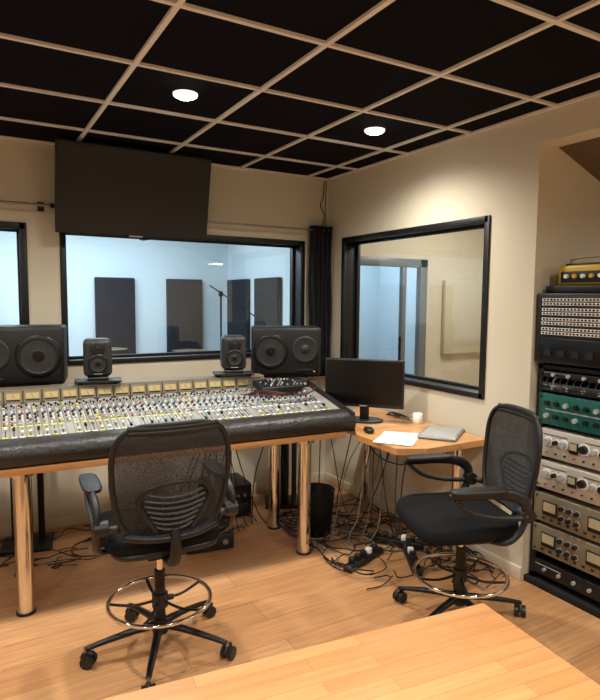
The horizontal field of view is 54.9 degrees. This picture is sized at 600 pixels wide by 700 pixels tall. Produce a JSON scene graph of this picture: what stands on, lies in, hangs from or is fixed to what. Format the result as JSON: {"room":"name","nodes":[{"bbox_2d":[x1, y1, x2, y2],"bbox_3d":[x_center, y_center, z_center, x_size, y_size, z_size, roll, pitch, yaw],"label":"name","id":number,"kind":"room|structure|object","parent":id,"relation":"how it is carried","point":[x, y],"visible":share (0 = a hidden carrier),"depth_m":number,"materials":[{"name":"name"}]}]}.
{"room":"studio","nodes":[
{"label":"studio","id":0,"kind":"room"},
{"bbox_2d":[0,231,289,355],"bbox_3d":[-2.097,-0.248,5.440,8.000,2.700,2.680,-2,6,-30],"label":"wall","id":1,"kind":"structure","parent":0,"point":[150,262],"depth_m":6.87,"materials":[{"name":"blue paint"}]},
{"bbox_2d":[94,277,135,354],"bbox_3d":[-2.165,-0.243,6.795,0.450,1.210,0.065,-2,6,-30],"label":"acoustic panel","id":2,"kind":"object","parent":1,"relation":"attached to","point":[114,296],"visible":0.56,"depth_m":6.75,"materials":[{"name":"black fabric"}]},
{"bbox_2d":[166,279,202,351],"bbox_3d":[-1.437,-0.274,7.213,0.450,1.210,0.065,-2,6,-30],"label":"acoustic panel","id":3,"kind":"object","parent":1,"relation":"attached to","point":[184,315],"visible":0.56,"depth_m":7.16,"materials":[{"name":"black fabric"}]},
{"bbox_2d":[0,138,328,525],"bbox_3d":[-2.266,-0.094,3.687,5.950,2.700,0.200,-2,6,-30],"label":"wall","id":4,"kind":"structure","parent":0,"point":[27,169],"depth_m":4.19,"materials":[{"name":"beige paint"}]},
{"bbox_2d":[0,221,29,324],"bbox_3d":[-2.651,-0.331,3.436,1.870,0.950,0.212,-2,6,-30],"label":"window","id":5,"kind":"structure","parent":4,"relation":"in","point":[19,228],"depth_m":3.79,"materials":[{"name":"black"}]},
{"bbox_2d":[0,200,54,211],"bbox_3d":[-2.583,-0.901,3.251,2.228,0.060,0.108,-2,6,-30],"label":"curtain rod","id":6,"kind":"object","parent":4,"relation":"attached to","point":[40,205],"visible":0.99,"depth_m":3.71,"materials":[{"name":"silver metal"}]},
{"bbox_2d":[0,472,324,537],"bbox_3d":[-2.245,1.220,3.698,5.700,0.080,0.014,-2,6,-30],"label":"baseboard","id":7,"kind":"structure","parent":4,"relation":"attached to","point":[82,517],"depth_m":4.06,"materials":[{"name":"beige paint"}]},
{"bbox_2d":[59,233,304,365],"bbox_3d":[-0.840,-0.408,4.476,1.910,0.950,0.212,-2,6,-30],"label":"window","id":8,"kind":"structure","parent":4,"relation":"in","point":[297,248],"depth_m":4.50,"materials":[{"name":"black"}]},
{"bbox_2d":[207,221,324,231],"bbox_3d":[-0.296,-0.975,4.572,1.210,0.040,0.098,-2,6,-30],"label":"curtain rod","id":9,"kind":"object","parent":4,"relation":"attached to","point":[216,222],"depth_m":4.51,"materials":[{"name":"black metal"}]},
{"bbox_2d":[308,225,332,376],"bbox_3d":[0.170,-0.403,4.844,0.217,1.251,0.062,-2,6,-30],"label":"curtain","id":10,"kind":"object","parent":4,"relation":"hanging from","point":[319,278],"visible":0.75,"depth_m":4.81,"materials":[{"name":"black fabric"}]},
{"bbox_2d":[320,181,326,225],"bbox_3d":[0.195,-1.226,4.852,0.066,0.391,0.014,-2,6,-30],"label":"cable","id":11,"kind":"object","parent":4,"relation":"attached to","point":[324,181],"visible":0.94,"depth_m":4.86,"materials":[{"name":"black plastic"}]},
{"bbox_2d":[0,0,599,177],"bbox_3d":[-0.504,-1.112,0.543,5.950,0.088,7.020,-2,6,-30],"label":"ceiling","id":12,"kind":"structure","parent":0,"point":[438,35],"depth_m":2.57,"materials":[{"name":"black tile"}]},
{"bbox_2d":[55,138,211,240],"bbox_3d":[-1.119,-1.049,3.930,1.020,0.585,0.232,-2,6,-30],"label":"wall-mounted television","id":13,"kind":"object","parent":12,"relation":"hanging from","point":[101,189],"visible":1,"depth_m":3.85,"materials":[{"name":"black plastic"}]},
{"bbox_2d":[173,89,197,100],"bbox_3d":[-0.571,-1.263,2.878,0.124,0.029,0.124,-2,6,-30],"label":"recessed light","id":14,"kind":"object","parent":12,"relation":"in","point":[186,95],"visible":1,"depth_m":2.85,"materials":[{"name":"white glass"}]},
{"bbox_2d":[0,0,599,180],"bbox_3d":[-0.526,-1.061,0.535,5.700,0.013,6.820,-2,6,-30],"label":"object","id":15,"kind":"structure","parent":12,"relation":"attached to","point":[175,5],"depth_m":2.77,"materials":[{"name":"white"}]},
{"bbox_2d":[364,127,384,134],"bbox_3d":[0.447,-1.307,3.463,0.124,0.029,0.124,-2,6,-30],"label":"recessed light","id":16,"kind":"object","parent":12,"relation":"in","point":[371,130],"visible":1,"depth_m":3.43,"materials":[{"name":"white glass"}]},
{"bbox_2d":[0,481,599,699],"bbox_3d":[-0.276,1.396,2.694,8.300,0.139,10.100,-2,6,-30],"label":"floor","id":17,"kind":"structure","parent":0,"point":[269,599],"depth_m":3.01,"materials":[{"name":"brown wood"}]},
{"bbox_2d":[0,384,54,555],"bbox_3d":[-1.753,0.734,3.687,0.340,1.059,0.260,-1,5,-18],"label":"speaker stand","id":18,"kind":"object","parent":17,"relation":"on","point":[43,544],"visible":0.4,"depth_m":3.74,"materials":[{"name":"black metal"}]},
{"bbox_2d":[0,324,67,385],"bbox_3d":[-1.744,0.027,3.614,0.520,0.360,0.301,-1,5,-18],"label":"monitor speaker","id":19,"kind":"object","parent":18,"relation":"on","point":[29,354],"visible":1,"depth_m":3.51},
{"bbox_2d":[79,419,237,688],"bbox_3d":[-0.642,0.812,2.579,0.666,1.116,0.682,-2,5,-22],"label":"chair","id":20,"kind":"object","parent":17,"relation":"on","point":[169,482],"visible":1,"depth_m":2.34,"materials":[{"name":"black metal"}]},
{"bbox_2d":[112,347,206,351],"bbox_3d":[-1.599,0.499,6.336,1.300,1.077,0.750,-2,6,-30],"label":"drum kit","id":21,"kind":"object","parent":17,"relation":"on","point":[113,348],"visible":0.12,"depth_m":6.52,"materials":[{"name":"black"}]},
{"bbox_2d":[0,431,345,616],"bbox_3d":[-1.374,0.923,3.217,3.370,0.772,0.700,-2,6,-27],"label":"console table","id":22,"kind":"object","parent":17,"relation":"on","point":[21,477],"visible":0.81,"depth_m":2.97,"materials":[{"name":"brown wood"}]},
{"bbox_2d":[0,373,355,469],"bbox_3d":[-1.333,0.388,3.175,3.410,0.299,0.755,-2,6,-27],"label":"mixing console","id":23,"kind":"object","parent":22,"relation":"on","point":[40,425],"visible":0.87,"depth_m":3.38,"materials":[{"name":"black metal"}]},
{"bbox_2d":[74,377,121,384],"bbox_3d":[-1.237,0.192,3.544,0.270,0.026,0.150,-1,5,-20],"label":"platform","id":24,"kind":"object","parent":23,"relation":"on","point":[115,380],"visible":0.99,"depth_m":3.49,"materials":[{"name":"black plastic"}]},
{"bbox_2d":[83,338,111,380],"bbox_3d":[-1.237,0.053,3.535,0.165,0.250,0.164,-1,5,-20],"label":"monitor speaker","id":25,"kind":"object","parent":24,"relation":"on","point":[97,352],"visible":1,"depth_m":3.47},
{"bbox_2d":[212,370,254,376],"bbox_3d":[-0.454,0.164,3.937,0.270,0.026,0.150,-1,5,-14],"label":"platform","id":26,"kind":"object","parent":23,"relation":"on","point":[249,372],"visible":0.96,"depth_m":3.88,"materials":[{"name":"black plastic"}]},
{"bbox_2d":[220,335,245,372],"bbox_3d":[-0.454,0.025,3.927,0.165,0.250,0.164,-1,5,-14],"label":"monitor speaker","id":27,"kind":"object","parent":26,"relation":"on","point":[232,347],"visible":1,"depth_m":3.86},
{"bbox_2d":[252,378,302,393],"bbox_3d":[-0.152,0.239,3.898,0.300,0.079,0.173,-2,6,-27],"label":"controller","id":28,"kind":"object","parent":23,"relation":"on","point":[286,385],"visible":1,"depth_m":3.86,"materials":[{"name":"black plastic"}]},
{"bbox_2d":[240,378,318,395],"bbox_3d":[-0.092,0.252,3.811,0.266,0.082,0.569,5,7,43],"label":"cable","id":29,"kind":"object","parent":23,"relation":"on","point":[277,393],"visible":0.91,"depth_m":3.71,"materials":[{"name":"red plastic"}]},
{"bbox_2d":[293,377,307,386],"bbox_3d":[-0.037,0.229,4.048,0.160,0.050,0.155,-2,5,-22],"label":"controller","id":30,"kind":"object","parent":23,"relation":"on","point":[302,381],"visible":0.48,"depth_m":4.01,"materials":[{"name":"black plastic"}]},
{"bbox_2d":[218,447,294,530],"bbox_3d":[-0.480,0.878,4.001,0.978,0.724,0.186,-2,6,-30],"label":"cable bundle","id":31,"kind":"object","parent":22,"relation":"hanging from","point":[262,447],"visible":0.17,"depth_m":4.10,"materials":[{"name":"black rubber"}]},
{"bbox_2d":[187,519,233,553],"bbox_3d":[-0.604,1.191,3.749,0.300,0.140,0.270,-2,5,-22],"label":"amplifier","id":32,"kind":"object","parent":17,"relation":"on","point":[225,540],"visible":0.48,"depth_m":3.67,"materials":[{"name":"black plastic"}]},
{"bbox_2d":[217,472,250,519],"bbox_3d":[-0.561,1.094,4.312,0.320,0.250,0.315,-2,6,-27],"label":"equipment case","id":33,"kind":"object","parent":17,"relation":"on","point":[244,495],"visible":0.41,"depth_m":4.23,"materials":[{"name":"black plastic"}]},
{"bbox_2d":[210,285,267,337],"bbox_3d":[-0.590,0.224,5.764,0.735,1.725,0.529,-2,6,-30],"label":"microphone stand","id":34,"kind":"object","parent":17,"relation":"on","point":[220,293],"visible":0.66,"depth_m":5.61,"materials":[{"name":"black metal"}]},
{"bbox_2d":[264,375,307,508],"bbox_3d":[-0.121,0.690,4.499,0.340,1.029,0.260,0,5,-5],"label":"speaker stand","id":35,"kind":"object","parent":17,"relation":"on","point":[284,504],"visible":0.44,"depth_m":4.50,"materials":[{"name":"black metal"}]},
{"bbox_2d":[251,325,320,374],"bbox_3d":[-0.114,-0.002,4.428,0.520,0.360,0.301,0,5,-5],"label":"monitor speaker","id":36,"kind":"object","parent":35,"relation":"on","point":[275,349],"visible":0.98,"depth_m":4.29},
{"bbox_2d":[297,482,334,537],"bbox_3d":[0.111,1.100,3.968,0.260,0.310,0.260,-2,6,-30],"label":"waste bin","id":37,"kind":"object","parent":17,"relation":"on","point":[322,494],"visible":0.62,"depth_m":3.88,"materials":[{"name":"black plastic"}]},
{"bbox_2d":[101,603,599,699],"bbox_3d":[-0.137,1.150,0.942,1.800,0.740,0.850,-2,6,-23],"label":"work table","id":38,"kind":"object","parent":17,"relation":"on","point":[474,652],"visible":1,"depth_m":1.34,"materials":[{"name":"brown wood"}]},
{"bbox_2d":[344,543,382,572],"bbox_3d":[0.392,1.259,3.531,0.055,0.075,0.360,5,7,40],"label":"power strip","id":39,"kind":"object","parent":17,"relation":"on","point":[354,561],"visible":0.99,"depth_m":3.50,"materials":[{"name":"black plastic"}]},
{"bbox_2d":[280,498,503,589],"bbox_3d":[0.505,1.245,3.743,0.828,0.069,1.470,-2,6,-30],"label":"cables","id":40,"kind":"object","parent":17,"relation":"on","point":[340,565],"depth_m":3.73,"materials":[{"name":"black rubber"}]},
{"bbox_2d":[368,530,423,549],"bbox_3d":[0.628,1.239,3.781,0.360,0.075,0.055,2,5,20],"label":"power strip","id":41,"kind":"object","parent":17,"relation":"on","point":[403,539],"visible":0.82,"depth_m":3.76,"materials":[{"name":"black plastic"}]},
{"bbox_2d":[402,543,421,576],"bbox_3d":[0.683,1.262,3.526,0.055,0.075,0.360,0,5,0],"label":"power strip","id":42,"kind":"object","parent":17,"relation":"on","point":[411,557],"visible":0.9,"depth_m":3.50,"materials":[{"name":"black plastic"}]},
{"bbox_2d":[345,407,483,562],"bbox_3d":[0.561,0.883,3.846,0.635,0.772,1.165,-2,6,-30],"label":"desk","id":43,"kind":"object","parent":17,"relation":"on","point":[390,423],"visible":0.63,"depth_m":3.54,"materials":[{"name":"brown wood"}]},
{"bbox_2d":[325,357,404,422],"bbox_3d":[0.442,0.271,3.937,0.540,0.426,0.190,2,5,18],"label":"computer monitor","id":44,"kind":"object","parent":43,"relation":"on","point":[364,384],"visible":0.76,"depth_m":3.88,"materials":[{"name":"black plastic"}]},
{"bbox_2d":[363,426,373,432],"bbox_3d":[0.429,0.498,3.609,0.060,0.034,0.100,0,5,-10],"label":"computer mouse","id":45,"kind":"object","parent":43,"relation":"on","point":[367,429],"visible":1,"depth_m":3.58,"materials":[{"name":"black plastic"}]},
{"bbox_2d":[318,435,447,559],"bbox_3d":[0.437,0.896,3.846,0.604,0.728,1.060,-4,7,-42],"label":"cable bundle","id":46,"kind":"object","parent":43,"relation":"hanging from","point":[379,455],"visible":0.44,"depth_m":3.82,"materials":[{"name":"black rubber"}]},
{"bbox_2d":[373,431,417,445],"bbox_3d":[0.581,0.526,3.447,0.236,0.006,0.322,2,5,20],"label":"paper sheets","id":47,"kind":"object","parent":43,"relation":"on","point":[388,437],"visible":0.89,"depth_m":3.43,"materials":[{"name":"white paper"}]},
{"bbox_2d":[387,412,410,419],"bbox_3d":[0.697,0.462,4.065,0.069,0.024,0.265,-2,6,-30],"label":"eyeglasses","id":48,"kind":"object","parent":43,"relation":"on","point":[395,414],"visible":1,"depth_m":4.05,"materials":[{"name":"black plastic"}]},
{"bbox_2d":[409,412,421,423],"bbox_3d":[0.785,0.458,3.891,0.064,0.070,0.082,-2,6,-28],"label":"coffee mug","id":49,"kind":"object","parent":43,"relation":"on","point":[417,416],"visible":1,"depth_m":3.86,"materials":[{"name":"white ceramic"}]},
{"bbox_2d":[417,425,463,441],"bbox_3d":[0.871,0.512,3.565,0.230,0.017,0.330,3,6,25],"label":"laptop","id":50,"kind":"object","parent":43,"relation":"on","point":[432,432],"visible":1,"depth_m":3.52,"materials":[{"name":"grey metal"}]},
{"bbox_2d":[392,403,542,617],"bbox_3d":[0.822,0.821,2.853,0.679,1.073,0.668,0,5,-10],"label":"chair","id":51,"kind":"object","parent":17,"relation":"on","point":[513,440],"visible":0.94,"depth_m":2.84,"materials":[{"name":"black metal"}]},
{"bbox_2d":[523,293,599,618],"bbox_3d":[1.656,0.520,3.115,0.558,1.640,0.600,-2,6,-30],"label":"equipment rack","id":52,"kind":"object","parent":17,"relation":"on","point":[565,529],"visible":0.94,"depth_m":3.06,"materials":[{"name":"black metal"}]},
{"bbox_2d":[546,255,599,292],"bbox_3d":[1.593,-0.398,3.043,0.300,0.195,0.460,-2,6,-30],"label":"amplifier","id":53,"kind":"object","parent":52,"relation":"on","point":[580,277],"visible":0.99,"depth_m":3.02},
{"bbox_2d":[325,94,599,580],"bbox_3d":[2.023,0.085,2.059,0.150,2.700,6.920,-2,6,-30],"label":"wall","id":54,"kind":"structure","parent":0,"point":[507,173],"depth_m":3.45,"materials":[{"name":"beige paint"}]},
{"bbox_2d":[340,215,490,399],"bbox_3d":[0.795,-0.312,4.157,0.162,1.100,1.550,-2,6,-30],"label":"window","id":55,"kind":"structure","parent":54,"relation":"in","point":[351,246],"depth_m":4.12,"materials":[{"name":"black metal"}]},
{"bbox_2d":[325,472,521,580],"bbox_3d":[0.743,1.199,4.207,0.014,0.080,2.086,-2,6,-30],"label":"baseboard","id":56,"kind":"structure","parent":54,"relation":"attached to","point":[513,570],"depth_m":3.64,"materials":[{"name":"beige paint"}]},
{"bbox_2d":[359,137,599,385],"bbox_3d":[1.945,-0.140,4.589,2.250,2.700,6.600,-2,6,-30],"label":"wall","id":57,"kind":"structure","parent":0,"point":[455,255],"depth_m":5.80,"materials":[{"name":"beige paint"}]},
{"bbox_2d":[227,279,249,348],"bbox_3d":[-0.766,-0.265,7.170,0.060,1.210,0.580,-2,6,-30],"label":"acoustic panel","id":58,"kind":"object","parent":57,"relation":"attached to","point":[238,319],"visible":0.56,"depth_m":7.05,"materials":[{"name":"black fabric"}]},
{"bbox_2d":[254,277,281,324],"bbox_3d":[-0.367,-0.201,6.480,0.060,1.210,0.580,-2,6,-30],"label":"acoustic panel","id":59,"kind":"object","parent":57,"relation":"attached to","point":[267,291],"visible":0.44,"depth_m":6.36,"materials":[{"name":"black fabric"}]},
{"bbox_2d":[359,256,427,375],"bbox_3d":[0.856,0.124,5.530,0.880,1.990,0.091,-2,6,-30],"label":"door","id":60,"kind":"structure","parent":57,"relation":"in","point":[421,265],"depth_m":5.61,"materials":[{"name":"silver metal"}]},
{"bbox_2d":[441,280,481,354],"bbox_3d":[1.699,-0.338,5.958,0.600,0.750,0.050,-2,6,-30],"label":"acoustic panel","id":61,"kind":"object","parent":57,"relation":"attached to","point":[461,299],"visible":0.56,"depth_m":5.90,"materials":[{"name":"beige fabric"}]}
]}

